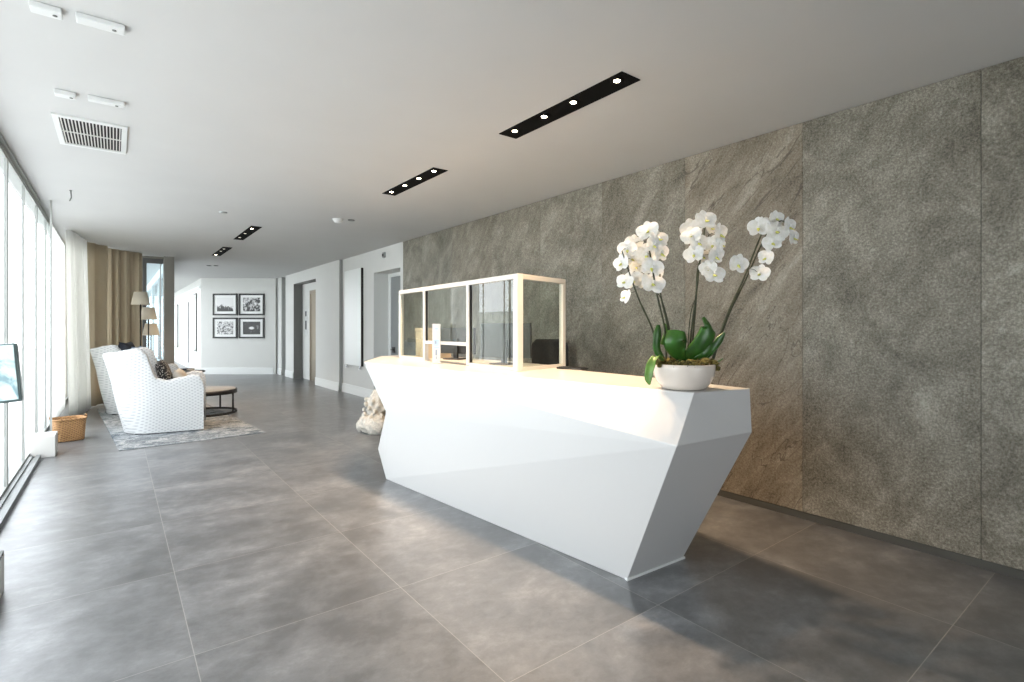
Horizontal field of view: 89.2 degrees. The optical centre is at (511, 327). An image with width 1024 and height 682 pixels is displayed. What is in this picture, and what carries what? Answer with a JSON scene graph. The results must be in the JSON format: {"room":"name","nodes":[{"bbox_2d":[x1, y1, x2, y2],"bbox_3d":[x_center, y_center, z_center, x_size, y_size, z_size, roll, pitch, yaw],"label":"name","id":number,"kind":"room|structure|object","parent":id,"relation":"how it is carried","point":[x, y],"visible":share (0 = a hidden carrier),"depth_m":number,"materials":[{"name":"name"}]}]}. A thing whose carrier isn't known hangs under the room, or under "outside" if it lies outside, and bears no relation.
{"room":"hotel lobby","nodes":[
{"label":"hotel lobby","id":0,"kind":"room"},
{"bbox_2d":[65,253,162,397],"bbox_3d":[-8.150,-0.055,10.605,1.700,2.910,0.150,0,0,-37],"label":"wall","id":1,"kind":"structure","parent":0,"point":[153,257],"depth_m":10.11,"materials":[{"name":"beige"}]},
{"bbox_2d":[0,145,7,498],"bbox_3d":[-3.959,-0.050,3.972,0.022,2.810,1.040,0,0,-37],"label":"window","id":2,"kind":"structure","parent":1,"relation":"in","point":[5,156],"depth_m":4.36,"materials":[{"name":"grey"}]},
{"bbox_2d":[8,158,24,486],"bbox_3d":[-4.588,-0.050,4.794,0.022,2.810,1.030,0,0,-37],"label":"window","id":3,"kind":"structure","parent":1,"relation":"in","point":[10,164],"depth_m":5.20,"materials":[{"name":"grey"}]},
{"bbox_2d":[25,185,37,460],"bbox_3d":[-5.231,-0.050,5.636,0.022,2.810,1.090,0,0,-37],"label":"window","id":4,"kind":"structure","parent":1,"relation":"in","point":[29,194],"depth_m":6.05,"materials":[{"name":"grey"}]},
{"bbox_2d":[0,132,65,252],"bbox_3d":[-4.902,-1.483,5.158,0.120,0.054,12.450,0,0,-37],"label":"trim","id":5,"kind":"structure","parent":1,"relation":"attached to","point":[3,143],"depth_m":5.19,"materials":[{"name":"grey"}]},
{"bbox_2d":[0,398,67,529],"bbox_3d":[-4.874,1.377,5.179,0.190,0.045,12.450,0,0,-37],"label":"trim","id":6,"kind":"structure","parent":1,"relation":"attached to","point":[11,495],"depth_m":4.65,"materials":[{"name":"grey"}]},
{"bbox_2d":[38,206,46,431],"bbox_3d":[-5.872,-0.050,6.474,0.022,2.810,1.020,0,0,-37],"label":"window","id":7,"kind":"structure","parent":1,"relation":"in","point":[39,209],"depth_m":6.87,"materials":[{"name":"grey"}]},
{"bbox_2d":[65,249,67,401],"bbox_3d":[-8.351,-0.050,9.715,0.022,2.810,1.020,0,0,-37],"label":"window","id":8,"kind":"structure","parent":1,"relation":"in","point":[65,249],"depth_m":10.11,"materials":[{"name":"grey"}]},
{"bbox_2d":[143,258,162,359],"bbox_3d":[-7.544,-0.030,10.911,0.355,2.859,0.100,0,0,-37],"label":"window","id":9,"kind":"structure","parent":1,"relation":"in","point":[145,260],"depth_m":10.85,"materials":[{"name":"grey metal"}]},
{"bbox_2d":[158,265,162,360],"bbox_3d":[-8.367,-0.055,12.485,0.080,2.910,3.000,0,0,-37],"label":"window","id":10,"kind":"structure","parent":1,"relation":"in","point":[162,265],"depth_m":13.60,"materials":[{"name":"white"}]},
{"bbox_3d":[-6.492,-0.050,7.284,0.022,2.810,1.020,0,0,-37],"label":"window","id":11,"kind":"structure","parent":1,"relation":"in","visible":0},
{"bbox_2d":[52,224,64,417],"bbox_3d":[-6.890,-0.030,7.886,0.035,2.740,2.300,0,0,-37],"label":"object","id":12,"kind":"structure","parent":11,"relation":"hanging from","point":[58,247],"depth_m":7.73,"materials":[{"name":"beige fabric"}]},
{"bbox_2d":[150,296,162,357],"bbox_3d":[-16.061,-0.055,25.359,3.500,2.910,0.200,0,0,-37],"label":"window","id":13,"kind":"structure","parent":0,"point":[156,297],"depth_m":24.62,"materials":[{"name":"glass"}]},
{"bbox_2d":[163,256,173,363],"bbox_3d":[-7.332,-0.055,11.095,0.195,2.910,0.365,0,0,-37],"label":"wall pillar","id":14,"kind":"structure","parent":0,"point":[168,262],"depth_m":10.96,"materials":[{"name":"grey paint"}]},
{"bbox_2d":[174,278,200,366],"bbox_3d":[-12.351,-0.055,19.671,0.200,2.910,9.838,0,0,-38],"label":"wall","id":15,"kind":"structure","parent":0,"point":[181,351],"depth_m":18.47,"materials":[{"name":"white paint"}]},
{"bbox_2d":[175,304,177,346],"bbox_3d":[-13.721,-0.085,21.243,0.040,1.730,0.800,0,0,-38],"label":"wall mirror","id":16,"kind":"object","parent":15,"relation":"attached to","point":[176,306],"visible":1,"depth_m":21.13,"materials":[{"name":"grey mirror"}]},
{"bbox_2d":[175,306,176,345],"bbox_3d":[-13.736,-0.085,21.232,0.004,1.650,0.720,0,0,-38],"label":"mirror glass","id":17,"kind":"object","parent":16,"relation":"attached to","point":[175,306],"depth_m":21.29,"materials":[{"name":"white"}]},
{"bbox_2d":[174,286,200,369],"bbox_3d":[-12.064,0.054,19.111,0.029,2.689,8.400,0,0,-38],"label":"trim","id":18,"kind":"structure","parent":15,"relation":"attached to","point":[176,359],"depth_m":18.46,"materials":[{"name":"white paint"}]},
{"bbox_2d":[188,302,188,361],"bbox_3d":[-11.317,0.240,18.146,0.030,2.280,0.160,0,0,-37],"label":"trim","id":19,"kind":"structure","parent":15,"relation":"attached to","point":[188,302],"depth_m":18.08,"materials":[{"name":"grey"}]},
{"bbox_2d":[193,293,196,350],"bbox_3d":[-10.156,-0.180,16.636,0.040,1.840,0.550,0,0,-38],"label":"wall mirror","id":20,"kind":"object","parent":15,"relation":"attached to","point":[195,294],"visible":1,"depth_m":16.45,"materials":[{"name":"grey mirror"}]},
{"bbox_2d":[201,278,276,373],"bbox_3d":[-8.292,-0.055,15.820,2.256,2.910,0.200,0,0,0],"label":"wall","id":21,"kind":"structure","parent":0,"point":[238,352],"depth_m":15.72,"materials":[{"name":"white paint"}]},
{"bbox_2d":[213,294,237,314],"bbox_3d":[-8.679,-0.711,15.701,0.740,0.654,0.036,0,0,0],"label":"framed print","id":22,"kind":"object","parent":21,"relation":"attached to","point":[223,304],"visible":1,"depth_m":15.70,"materials":[{"name":"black paper"}]},
{"bbox_2d":[213,318,237,337],"bbox_3d":[-8.679,0.000,15.701,0.740,0.623,0.036,0,0,0],"label":"framed print","id":23,"kind":"object","parent":21,"relation":"attached to","point":[222,327],"visible":1,"depth_m":15.70,"materials":[{"name":"paper"}]},
{"bbox_2d":[201,368,273,373],"bbox_3d":[-8.322,1.300,15.711,2.196,0.199,0.018,0,0,0],"label":"baseboard","id":24,"kind":"structure","parent":21,"relation":"attached to","point":[207,370],"depth_m":15.70,"materials":[{"name":"white"}]},
{"bbox_2d":[239,294,264,314],"bbox_3d":[-7.877,-0.711,15.701,0.770,0.654,0.036,0,0,0],"label":"framed print","id":25,"kind":"object","parent":21,"relation":"attached to","point":[249,304],"visible":1,"depth_m":15.70,"materials":[{"name":"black paper"}]},
{"bbox_2d":[239,318,264,337],"bbox_3d":[-7.877,0.000,15.701,0.770,0.623,0.036,0,0,0],"label":"framed print","id":26,"kind":"object","parent":21,"relation":"attached to","point":[248,327],"visible":1,"depth_m":15.70,"materials":[{"name":"paper"}]},
{"bbox_2d":[0,357,1023,681],"bbox_3d":[-5.879,1.460,11.241,6.080,0.120,35.000,0,0,-37],"label":"floor","id":27,"kind":"structure","parent":0,"point":[288,552],"depth_m":2.79,"materials":[{"name":"tile"}]},
{"bbox_2d":[0,343,23,597],"bbox_3d":[-2.665,0.739,2.583,0.309,1.320,0.441,0,0,-37],"label":"display stand","id":28,"kind":"object","parent":27,"relation":"on","point":[11,388],"visible":1,"depth_m":2.75,"materials":[{"name":"grey paint"}]},
{"bbox_2d":[30,431,57,457],"bbox_3d":[-5.138,1.282,5.701,0.204,0.235,0.300,0,0,-37],"label":"box","id":29,"kind":"object","parent":27,"relation":"on","point":[45,444],"depth_m":5.60,"materials":[{"name":"grey paint"}]},
{"bbox_2d":[50,200,51,431],"bbox_3d":[-5.502,-0.054,6.115,0.126,2.909,0.020,0,0,-37],"label":"trim","id":30,"kind":"structure","parent":27,"relation":"on","point":[50,200],"depth_m":6.14,"materials":[{"name":"grey"}]},
{"bbox_2d":[49,413,87,442],"bbox_3d":[-5.554,1.247,6.500,0.342,0.305,0.360,0,0,41],"label":"wicker basket","id":31,"kind":"object","parent":27,"relation":"on","point":[69,428],"visible":0.83,"depth_m":6.41,"materials":[{"name":"brown wicker"}]},
{"bbox_2d":[131,292,149,345],"bbox_3d":[-6.800,0.370,9.500,0.291,2.060,0.291,0,0,-37],"label":"floor lamp","id":32,"kind":"object","parent":27,"relation":"on","point":[139,298],"visible":0.62,"depth_m":9.42,"materials":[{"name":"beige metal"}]},
{"bbox_2d":[141,307,157,347],"bbox_3d":[-7.088,0.500,10.120,0.291,1.800,0.291,0,0,-37],"label":"floor lamp","id":33,"kind":"object","parent":27,"relation":"on","point":[147,313],"visible":0.64,"depth_m":10.04,"materials":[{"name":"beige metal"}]},
{"bbox_2d":[147,279,151,348],"bbox_3d":[-12.012,-0.055,17.251,0.080,2.910,3.000,0,0,-37],"label":"window","id":34,"kind":"structure","parent":27,"relation":"on","point":[149,286],"depth_m":18.36,"materials":[{"name":"white"}]},
{"bbox_2d":[142,323,159,349],"bbox_3d":[-7.220,0.655,10.380,0.291,1.490,0.291,0,0,-37],"label":"floor lamp","id":35,"kind":"object","parent":27,"relation":"on","point":[153,328],"visible":0.59,"depth_m":10.30,"materials":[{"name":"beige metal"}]},
{"bbox_2d":[152,271,157,353],"bbox_3d":[-10.190,-0.055,14.868,0.080,2.910,3.000,0,0,-37],"label":"window","id":36,"kind":"structure","parent":27,"relation":"on","point":[155,278],"depth_m":15.98,"materials":[{"name":"white"}]},
{"bbox_2d":[97,403,264,450],"bbox_3d":[-5.240,1.396,7.953,1.560,0.008,4.100,0,0,-41],"label":"area rug","id":37,"kind":"object","parent":27,"relation":"on","point":[224,426],"visible":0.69,"depth_m":6.85,"materials":[{"name":"grey carpet"}]},
{"bbox_2d":[90,345,178,414],"bbox_3d":[-6.344,0.831,8.697,1.156,1.121,0.822,0,0,-17],"label":"armchair","id":38,"kind":"object","parent":37,"relation":"on","point":[104,381],"visible":0.1,"depth_m":8.31,"materials":[{"name":"white fabric"}]},
{"bbox_2d":[118,341,134,350],"bbox_3d":[-6.380,0.470,8.654,0.205,0.485,0.500,0,0,-17],"label":"cushion","id":39,"kind":"object","parent":38,"relation":"on","point":[123,346],"visible":0.24,"depth_m":8.49,"materials":[{"name":"grey fabric"}]},
{"bbox_2d":[103,347,205,434],"bbox_3d":[-4.898,0.831,7.142,1.155,1.121,0.822,0,0,-29],"label":"armchair","id":40,"kind":"object","parent":37,"relation":"on","point":[146,403],"visible":0.95,"depth_m":6.80,"materials":[{"name":"white wicker"}]},
{"bbox_2d":[155,359,172,379],"bbox_3d":[-4.821,0.665,7.216,0.216,0.459,0.460,0,0,-28],"label":"cushion","id":41,"kind":"object","parent":40,"relation":"on","point":[163,371],"visible":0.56,"depth_m":7.05,"materials":[{"name":"fabric"}]},
{"bbox_2d":[172,368,186,378],"bbox_3d":[-4.662,0.755,7.337,0.213,0.352,0.400,0,0,-25],"label":"cushion","id":42,"kind":"object","parent":40,"relation":"on","point":[179,372],"visible":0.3,"depth_m":7.18,"materials":[{"name":"beige fabric"}]},
{"bbox_2d":[206,386,236,416],"bbox_3d":[-5.021,1.192,8.473,0.950,0.396,0.950,0,0,-37],"label":"coffee table","id":43,"kind":"object","parent":37,"relation":"on","point":[210,390],"visible":0.43,"depth_m":8.46,"materials":[{"name":"brown wood"}]},
{"bbox_2d":[356,389,385,434],"bbox_3d":[-1.782,1.056,6.976,0.539,0.745,0.489,0,0,40],"label":"stone sculpture","id":44,"kind":"object","parent":27,"relation":"on","point":[371,422],"visible":0.56,"depth_m":6.85,"materials":[{"name":"beige stone"}]},
{"bbox_2d":[532,339,568,365],"bbox_3d":[0.418,0.759,5.385,0.515,1.278,0.620,0,0,-7],"label":"office chair","id":45,"kind":"object","parent":27,"relation":"on","point":[544,351],"visible":0.13,"depth_m":5.62,"materials":[{"name":"black plastic"}]},
{"bbox_2d":[364,355,751,580],"bbox_3d":[-0.187,0.868,4.529,1.314,1.065,4.475,0,0,-37],"label":"reception desk","id":46,"kind":"object","parent":27,"relation":"on","point":[616,474],"visible":0.9,"depth_m":3.14,"materials":[{"name":"white"}]},
{"bbox_2d":[415,328,450,357],"bbox_3d":[-0.888,0.167,5.868,0.330,0.334,0.250,0,0,-39],"label":"storage box","id":47,"kind":"object","parent":46,"relation":"on","point":[419,331],"visible":0.22,"depth_m":5.77,"materials":[{"name":"beige"}]},
{"bbox_2d":[432,324,440,362],"bbox_3d":[-0.719,0.147,4.939,0.090,0.374,0.080,0,0,-4],"label":"sign","id":48,"kind":"object","parent":46,"relation":"on","point":[436,328],"visible":1,"depth_m":4.93,"materials":[{"name":"white plastic"}]},
{"bbox_2d":[441,328,475,359],"bbox_3d":[-0.601,0.165,5.559,0.460,0.340,0.200,0,0,31],"label":"computer monitor","id":49,"kind":"object","parent":46,"relation":"on","point":[447,334],"visible":0.81,"depth_m":5.56,"materials":[{"name":"black plastic"}]},
{"bbox_2d":[399,273,565,371],"bbox_3d":[-0.396,-0.043,5.084,0.644,0.754,2.284,0,0,-37],"label":"screen","id":50,"kind":"object","parent":46,"relation":"on","point":[517,278],"visible":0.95,"depth_m":4.48,"materials":[{"name":"beige paint"}]},
{"bbox_2d":[481,323,531,364],"bbox_3d":[-0.074,0.145,4.803,0.540,0.380,0.200,0,0,31],"label":"computer monitor","id":51,"kind":"object","parent":46,"relation":"on","point":[496,338],"visible":0.84,"depth_m":4.82,"materials":[{"name":"black plastic"}]},
{"bbox_2d":[557,366,587,369],"bbox_3d":[0.492,0.326,4.230,0.240,0.018,0.110,0,0,41],"label":"keyboard","id":52,"kind":"object","parent":46,"relation":"on","point":[559,367],"visible":1,"depth_m":4.18,"materials":[{"name":"black plastic"}]},
{"bbox_2d":[613,210,798,390],"bbox_3d":[1.070,-0.161,2.822,1.026,0.992,0.366,0,0,10],"label":"potted orchid","id":53,"kind":"object","parent":46,"relation":"on","point":[691,368],"visible":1,"depth_m":2.82,"materials":[{"name":"plant"}]},
{"bbox_2d":[0,0,1023,295],"bbox_3d":[-5.879,-1.585,11.241,6.080,0.150,35.000,0,0,-37],"label":"ceiling","id":54,"kind":"structure","parent":0,"point":[285,118],"depth_m":3.31,"materials":[{"name":"paint"}]},
{"bbox_2d":[29,0,62,19],"bbox_3d":[-2.191,-1.493,2.441,0.115,0.034,0.070,0,0,-37],"label":"ceiling sensor","id":55,"kind":"object","parent":54,"relation":"attached to","point":[36,7],"visible":1,"depth_m":2.43,"materials":[{"name":"white plastic"}]},
{"bbox_2d":[54,88,75,99],"bbox_3d":[-2.859,-1.493,3.321,0.105,0.034,0.068,0,0,-37],"label":"ceiling sensor","id":56,"kind":"object","parent":54,"relation":"attached to","point":[59,93],"visible":1,"depth_m":3.30,"materials":[{"name":"white plastic"}]},
{"bbox_2d":[65,229,90,415],"bbox_3d":[-7.048,-0.059,8.465,0.134,2.895,1.150,0,0,-29],"label":"curtain","id":57,"kind":"object","parent":54,"relation":"hanging from","point":[78,341],"visible":0.97,"depth_m":8.23,"materials":[{"name":"beige fabric"}]},
{"bbox_2d":[51,112,127,154],"bbox_3d":[-3.277,-1.503,4.053,0.430,0.013,0.750,0,0,-37],"label":"ceiling vent","id":58,"kind":"object","parent":54,"relation":"in","point":[71,130],"visible":1,"depth_m":4.02,"materials":[{"name":"white plastic"}]},
{"bbox_2d":[87,242,107,405],"bbox_3d":[-7.452,-0.061,9.325,0.108,2.892,0.654,0,0,-5],"label":"curtain","id":59,"kind":"object","parent":54,"relation":"hanging from","point":[97,255],"visible":0.64,"depth_m":9.36,"materials":[{"name":"beige fabric"}]},
{"bbox_2d":[75,12,124,35],"bbox_3d":[-2.024,-1.495,2.556,0.190,0.030,0.072,0,0,-37],"label":"ceiling sensor","id":60,"kind":"object","parent":54,"relation":"attached to","point":[84,19],"visible":1,"depth_m":2.54,"materials":[{"name":"white plastic"}]},
{"bbox_2d":[88,95,124,107],"bbox_3d":[-2.678,-1.493,3.428,0.192,0.034,0.052,0,0,-37],"label":"ceiling sensor","id":61,"kind":"object","parent":54,"relation":"attached to","point":[91,98],"visible":1,"depth_m":3.41,"materials":[{"name":"white plastic"}]},
{"bbox_2d":[108,248,141,346],"bbox_3d":[-7.556,-0.061,10.142,0.129,2.892,0.738,0,0,15],"label":"curtain","id":62,"kind":"object","parent":54,"relation":"hanging from","point":[124,267],"visible":0.56,"depth_m":10.10,"materials":[{"name":"beige fabric"}]},
{"bbox_2d":[212,247,231,255],"bbox_3d":[-5.734,-1.504,10.244,0.160,0.012,1.400,0,0,-37],"label":"light strip","id":63,"kind":"object","parent":54,"relation":"attached to","point":[221,251],"visible":1,"depth_m":10.20,"materials":[{"name":"black paint"}]},
{"bbox_2d":[234,226,261,239],"bbox_3d":[-4.230,-1.504,8.278,0.150,0.012,1.450,0,0,-37],"label":"light strip","id":64,"kind":"object","parent":54,"relation":"attached to","point":[249,231],"visible":1,"depth_m":8.17,"materials":[{"name":"black paint"}]},
{"bbox_2d":[332,218,343,222],"bbox_3d":[-2.410,-1.481,7.184,0.150,0.056,0.150,0,0,-37],"label":"smoke detector","id":65,"kind":"object","parent":54,"relation":"attached to","point":[336,220],"visible":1,"depth_m":7.13,"materials":[{"name":"white plastic"}]},
{"bbox_2d":[382,167,447,195],"bbox_3d":[-1.035,-1.504,5.390,0.155,0.012,1.180,0,0,-37],"label":"light strip","id":66,"kind":"object","parent":54,"relation":"attached to","point":[433,172],"visible":1,"depth_m":5.33,"materials":[{"name":"black paint"}]},
{"bbox_2d":[499,71,639,138],"bbox_3d":[0.339,-1.504,3.589,0.170,0.012,1.230,0,0,-37],"label":"light strip","id":67,"kind":"object","parent":54,"relation":"attached to","point":[620,80],"visible":1,"depth_m":3.48,"materials":[{"name":"black paint"}]},
{"bbox_2d":[277,56,1023,570],"bbox_3d":[-0.419,-0.055,7.485,0.570,2.910,22.400,0,0,-37],"label":"wall","id":68,"kind":"structure","parent":0,"point":[879,355],"depth_m":3.62,"materials":[{"name":"grey stone"}]},
{"bbox_2d":[294,279,315,378],"bbox_3d":[-5.354,0.090,13.663,0.233,2.618,1.987,0,0,-37],"label":"trim","id":69,"kind":"structure","parent":68,"relation":"attached to","point":[298,287],"depth_m":14.44,"materials":[{"name":"grey metal"}]},
{"bbox_2d":[305,309,306,334],"bbox_3d":[-5.655,-0.170,14.245,0.012,0.700,0.180,0,0,-37],"label":"panel","id":70,"kind":"object","parent":68,"relation":"attached to","point":[305,309],"visible":1,"depth_m":14.23,"materials":[{"name":"white plastic"}]},
{"bbox_2d":[281,260,342,391],"bbox_3d":[-5.502,-0.053,13.701,0.150,2.907,5.670,0,0,-37],"label":"trim","id":71,"kind":"structure","parent":68,"relation":"attached to","point":[283,279],"depth_m":11.47,"materials":[{"name":"grey"}]},
{"bbox_2d":[310,290,315,380],"bbox_3d":[-5.042,0.200,13.430,0.029,2.399,1.220,0,0,-37],"label":"door","id":72,"kind":"structure","parent":68,"relation":"in","point":[312,292],"depth_m":13.70,"materials":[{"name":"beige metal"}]},
{"bbox_2d":[344,268,362,369],"bbox_3d":[-3.322,-0.188,10.876,0.059,2.065,0.946,0,0,-37],"label":"wall panel","id":73,"kind":"object","parent":68,"relation":"attached to","point":[353,279],"visible":1,"depth_m":10.81,"materials":[{"name":"white"}]},
{"bbox_2d":[388,272,399,355],"bbox_3d":[-2.092,0.166,9.812,0.121,2.467,1.186,0,0,-37],"label":"door","id":74,"kind":"structure","parent":68,"relation":"in","point":[393,278],"depth_m":10.11,"materials":[{"name":"white"}]},
{"bbox_2d":[277,368,1023,579],"bbox_3d":[-0.435,1.305,7.095,0.114,0.190,21.800,0,0,-37],"label":"baseboard","id":75,"kind":"structure","parent":68,"relation":"attached to","point":[979,563],"depth_m":3.55,"materials":[{"name":"grey"}]},
{"bbox_2d":[653,364,715,390],"bbox_3d":[0.942,0.264,2.850,0.332,0.140,0.332,0,0,0],"label":"bowl","id":76,"kind":"object","parent":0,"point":[679,377],"depth_m":2.72,"materials":[{"name":"ceramic"}]},
{"label":"outside","id":77,"kind":"structure","parent":0,"visible":0},
{"bbox_2d":[0,348,49,472],"bbox_3d":[-22.311,1.530,-4.476,39.120,0.140,80.000,0,0,-37],"label":"terrace","id":78,"kind":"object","parent":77,"point":[14,408],"depth_m":9.53,"materials":[{"name":"white"}]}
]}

